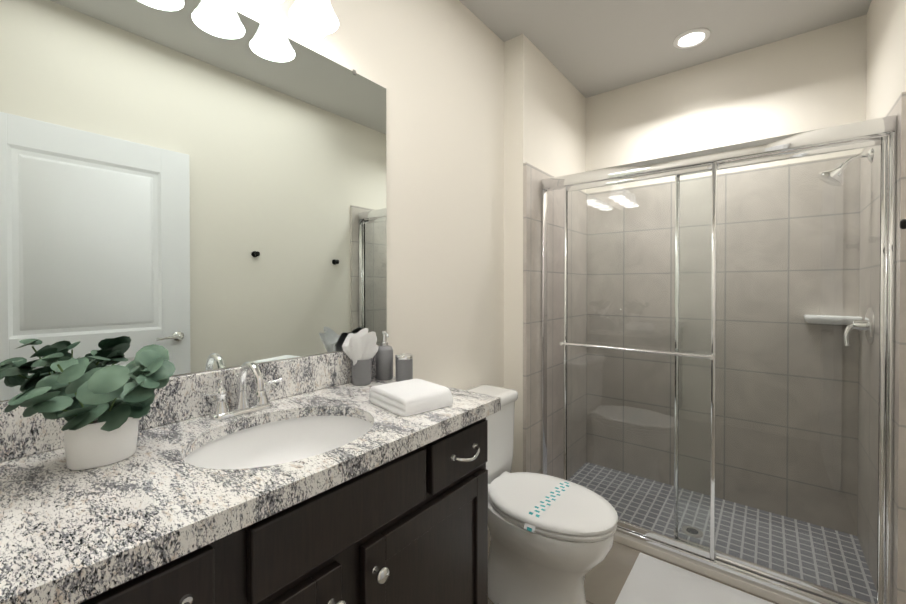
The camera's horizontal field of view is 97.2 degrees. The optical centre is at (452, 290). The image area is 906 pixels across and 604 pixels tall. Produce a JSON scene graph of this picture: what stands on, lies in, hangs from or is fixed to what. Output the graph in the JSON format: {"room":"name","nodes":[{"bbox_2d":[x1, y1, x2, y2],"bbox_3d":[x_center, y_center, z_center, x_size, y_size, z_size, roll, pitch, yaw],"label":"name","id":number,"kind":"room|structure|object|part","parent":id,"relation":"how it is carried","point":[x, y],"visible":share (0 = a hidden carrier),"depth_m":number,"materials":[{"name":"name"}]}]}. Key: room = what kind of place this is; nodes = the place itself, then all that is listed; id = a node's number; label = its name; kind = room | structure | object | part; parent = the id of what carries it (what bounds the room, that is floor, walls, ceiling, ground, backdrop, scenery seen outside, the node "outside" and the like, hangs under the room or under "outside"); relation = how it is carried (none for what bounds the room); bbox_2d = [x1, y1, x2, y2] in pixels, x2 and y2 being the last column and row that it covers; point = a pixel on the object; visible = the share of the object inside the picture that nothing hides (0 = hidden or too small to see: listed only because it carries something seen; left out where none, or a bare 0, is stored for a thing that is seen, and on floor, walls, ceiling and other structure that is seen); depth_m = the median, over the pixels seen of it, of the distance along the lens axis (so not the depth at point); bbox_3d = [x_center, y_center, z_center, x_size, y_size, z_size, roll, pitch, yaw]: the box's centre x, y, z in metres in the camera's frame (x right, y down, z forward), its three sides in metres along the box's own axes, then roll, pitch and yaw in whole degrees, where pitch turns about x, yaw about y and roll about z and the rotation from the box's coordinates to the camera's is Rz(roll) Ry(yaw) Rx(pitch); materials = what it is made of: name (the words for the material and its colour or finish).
{"room":"bathroom","nodes":[
{"label":"bathroom","id":0,"kind":"room"},
{"bbox_2d":[0,0,503,461],"bbox_3d":[-0.133,-0.053,1.738,0.120,2.560,3.200,0,1,38],"label":"wall","id":1,"kind":"structure","parent":0,"point":[435,68],"depth_m":1.72,"materials":[{"name":"beige paint"}]},
{"bbox_2d":[0,0,386,400],"bbox_3d":[-0.622,-0.275,1.015,0.008,0.956,1.202,0,1,38],"label":"mirror","id":2,"kind":"object","parent":1,"relation":"attached to","point":[191,186],"visible":0.96,"depth_m":0.96,"materials":[{"name":"silver mirror"}]},
{"bbox_2d":[250,0,338,34],"bbox_3d":[-0.555,-0.887,0.950,0.187,0.259,0.660,0,1,38],"label":"sconce","id":3,"kind":"object","parent":1,"relation":"attached to","point":[316,16],"visible":1,"depth_m":1.15,"materials":[{"name":"white glass"}]},
{"bbox_2d":[504,34,585,472],"bbox_3d":[0.599,-0.059,2.472,0.115,2.560,0.900,0,1,38],"label":"wall","id":4,"kind":"structure","parent":0,"point":[544,114],"depth_m":2.14,"materials":[{"name":"beige paint"}]},
{"bbox_2d":[523,162,586,478],"bbox_3d":[0.646,0.277,2.425,0.020,1.889,0.879,0,1,38],"label":"tiled wall","id":5,"kind":"structure","parent":4,"relation":"attached to","point":[533,176],"depth_m":2.34,"materials":[{"name":"beige tile"}]},
{"bbox_2d":[614,532,808,603],"bbox_3d":[1.021,1.208,1.818,1.330,0.036,0.080,0,1,38],"label":"sill","id":6,"kind":"structure","parent":5,"relation":"attached to","point":[746,585],"depth_m":1.71,"materials":[{"name":"beige stone"}]},
{"bbox_2d":[541,115,896,603],"bbox_3d":[1.024,0.291,1.815,1.330,1.799,0.064,0,1,38],"label":"shower door frame","id":7,"kind":"object","parent":5,"relation":"attached to","point":[869,129],"visible":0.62,"depth_m":1.57,"materials":[{"name":"silver metal"}]},
{"bbox_2d":[559,136,887,603],"bbox_3d":[1.052,0.305,1.761,1.189,1.712,0.090,0,1,38],"label":"glass shower door","id":8,"kind":"object","parent":5,"relation":"attached to","point":[711,552],"visible":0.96,"depth_m":1.71,"materials":[{"name":"clear glass"}]},
{"bbox_3d":[0.846,0.304,1.908,0.684,1.712,0.066,0,1,38],"label":"frame","id":9,"kind":"part","parent":8,"relation":"part of","materials":[{"name":"silver metal"}]},
{"label":"glass panel","id":10,"kind":"part","parent":8,"relation":"part of","materials":[{"name":"clear glass"}]},
{"label":"glass panel","id":11,"kind":"part","parent":8,"relation":"part of","materials":[{"name":"clear glass"}]},
{"bbox_3d":[1.280,0.306,1.627,0.666,1.712,0.016,0,1,38],"label":"frame","id":12,"kind":"part","parent":8,"relation":"part of","materials":[{"name":"silver metal"}]},
{"bbox_2d":[459,0,871,97],"bbox_3d":[0.496,-1.389,1.229,1.725,0.120,3.200,0,1,38],"label":"ceiling","id":13,"kind":"structure","parent":0,"point":[588,48],"depth_m":2.02,"materials":[{"name":"grey paint"}]},
{"bbox_2d":[673,28,710,48],"bbox_3d":[1.261,-1.331,2.111,0.172,0.010,0.172,0,1,38],"label":"recessed light","id":14,"kind":"object","parent":13,"relation":"in","point":[691,38],"visible":1,"depth_m":2.11,"materials":[{"name":"white plastic"}]},
{"bbox_2d":[488,462,876,603],"bbox_3d":[0.496,1.276,1.250,1.725,0.150,3.200,0,1,38],"label":"floor","id":15,"kind":"structure","parent":0,"point":[624,501],"depth_m":1.93,"materials":[{"name":"tile"}]},
{"bbox_2d":[0,345,500,603],"bbox_3d":[-0.428,0.706,0.856,0.518,1.057,1.195,0,1,38],"label":"bathroom vanity","id":16,"kind":"object","parent":15,"relation":"on","point":[246,490],"visible":0.98,"depth_m":0.76,"materials":[{"name":"white stone"}]},
{"bbox_2d":[4,344,175,469],"bbox_3d":[-0.641,0.211,0.723,0.224,0.205,0.231,0,1,38],"label":"plant","id":17,"kind":"object","parent":16,"relation":"on","point":[101,411],"visible":1,"depth_m":0.70,"materials":[{"name":"green plant"}]},
{"bbox_3d":[-0.647,0.274,0.738,0.073,0.080,0.106,0,1,38],"label":"pot","id":18,"kind":"part","parent":17,"relation":"part of","materials":[{"name":"white ceramic"}]},
{"bbox_2d":[201,361,281,420],"bbox_3d":[-0.511,0.244,1.000,0.139,0.137,0.199,0,1,38],"label":"faucet","id":19,"kind":"object","parent":16,"relation":"on","point":[245,393],"depth_m":1.01,"materials":[{"name":"silver metal"}]},
{"bbox_2d":[184,416,372,468],"bbox_3d":[-0.367,0.412,0.894,0.392,0.140,0.464,0,1,38],"label":"sink","id":20,"kind":"object","parent":16,"relation":"in","point":[274,440],"depth_m":1.04,"materials":[{"name":"white ceramic"}]},
{"bbox_2d":[342,328,378,385],"bbox_3d":[-0.292,0.219,1.314,0.113,0.181,0.128,0,1,38],"label":"cup","id":21,"kind":"object","parent":16,"relation":"on","point":[360,348],"visible":1,"depth_m":1.30,"materials":[{"name":"grey ceramic"}]},
{"bbox_2d":[376,331,392,379],"bbox_3d":[-0.238,0.225,1.399,0.067,0.168,0.060,0,1,38],"label":"soap dispenser","id":22,"kind":"object","parent":16,"relation":"on","point":[384,362],"visible":0.96,"depth_m":1.38,"materials":[{"name":"grey ceramic"}]},
{"bbox_2d":[395,353,412,381],"bbox_3d":[-0.167,0.263,1.363,0.060,0.092,0.060,0,1,38],"label":"tumbler","id":23,"kind":"object","parent":16,"relation":"on","point":[404,366],"visible":0.88,"depth_m":1.34,"materials":[{"name":"grey ceramic"}]},
{"bbox_2d":[370,379,452,416],"bbox_3d":[-0.118,0.288,1.107,0.172,0.047,0.184,0,1,-40],"label":"folded towel","id":24,"kind":"object","parent":16,"relation":"on","point":[404,398],"visible":1,"depth_m":1.05,"materials":[{"name":"white fabric"}]},
{"bbox_2d":[466,385,617,603],"bbox_3d":[0.304,0.845,1.621,0.712,0.765,0.534,0,1,38],"label":"toilet","id":25,"kind":"object","parent":15,"relation":"on","point":[551,539],"visible":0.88,"depth_m":1.47,"materials":[{"name":"white ceramic"}]},
{"bbox_3d":[0.366,0.810,1.528,0.498,0.048,0.357,0,1,38],"label":"seat","id":26,"kind":"part","parent":25,"relation":"part of","materials":[{"name":"white plastic"}]},
{"bbox_2d":[681,526,703,537],"bbox_3d":[1.186,1.193,1.978,0.096,0.005,0.096,0,1,38],"label":"shower drain","id":27,"kind":"object","parent":15,"relation":"in","point":[694,529],"depth_m":1.97,"materials":[{"name":"silver metal"}]},
{"bbox_2d":[615,552,773,603],"bbox_3d":[0.974,1.222,1.446,0.680,0.012,0.542,0,1,38],"label":"bath mat","id":28,"kind":"object","parent":15,"relation":"on","point":[651,580],"visible":1,"depth_m":1.63,"materials":[{"name":"white fabric"}]},
{"bbox_2d":[585,14,866,193],"bbox_3d":[1.453,-0.058,2.446,1.485,2.560,0.120,0,1,38],"label":"wall","id":29,"kind":"structure","parent":0,"point":[810,80],"depth_m":2.24,"materials":[{"name":"beige paint"}]},
{"bbox_2d":[587,154,859,535],"bbox_3d":[1.454,0.278,2.358,1.370,1.889,0.020,0,1,38],"label":"tiled wall","id":30,"kind":"structure","parent":29,"relation":"attached to","point":[846,470],"depth_m":2.23,"materials":[{"name":"beige tile"}]},
{"bbox_2d":[803,314,861,324],"bbox_3d":[1.856,0.143,1.958,0.201,0.040,0.104,0,1,38],"label":"shelf","id":31,"kind":"object","parent":30,"relation":"attached to","point":[819,319],"depth_m":1.93,"materials":[{"name":"white ceramic"}]},
{"bbox_2d":[866,0,905,119],"bbox_3d":[1.125,-0.045,0.741,0.120,2.560,3.200,0,1,38],"label":"wall","id":32,"kind":"structure","parent":0,"point":[886,56],"depth_m":1.62,"materials":[{"name":"beige paint"}]},
{"bbox_2d":[857,92,905,603],"bbox_3d":[1.738,0.283,1.629,0.020,1.889,0.770,0,1,38],"label":"tiled wall","id":33,"kind":"structure","parent":32,"relation":"attached to","point":[898,108],"depth_m":1.60,"materials":[{"name":"beige tile"}]},
{"bbox_2d":[817,148,873,186],"bbox_3d":[1.718,-0.535,1.753,0.173,0.148,0.100,0,1,38],"label":"shower head","id":34,"kind":"object","parent":33,"relation":"attached to","point":[836,180],"depth_m":1.75},
{"bbox_2d":[843,307,874,345],"bbox_3d":[1.754,0.156,1.736,0.087,0.172,0.160,0,1,38],"label":"shower valve","id":35,"kind":"object","parent":33,"relation":"attached to","point":[862,323],"depth_m":1.71,"materials":[{"name":"silver metal"}]},
{"bbox_2d":[899,219,905,228],"bbox_3d":[1.395,-0.204,1.215,0.047,0.040,0.039,0,1,38],"label":"robe hook","id":36,"kind":"object","parent":32,"relation":"attached to","point":[902,224],"visible":1,"depth_m":1.22,"materials":[{"name":"black metal"}]}
]}

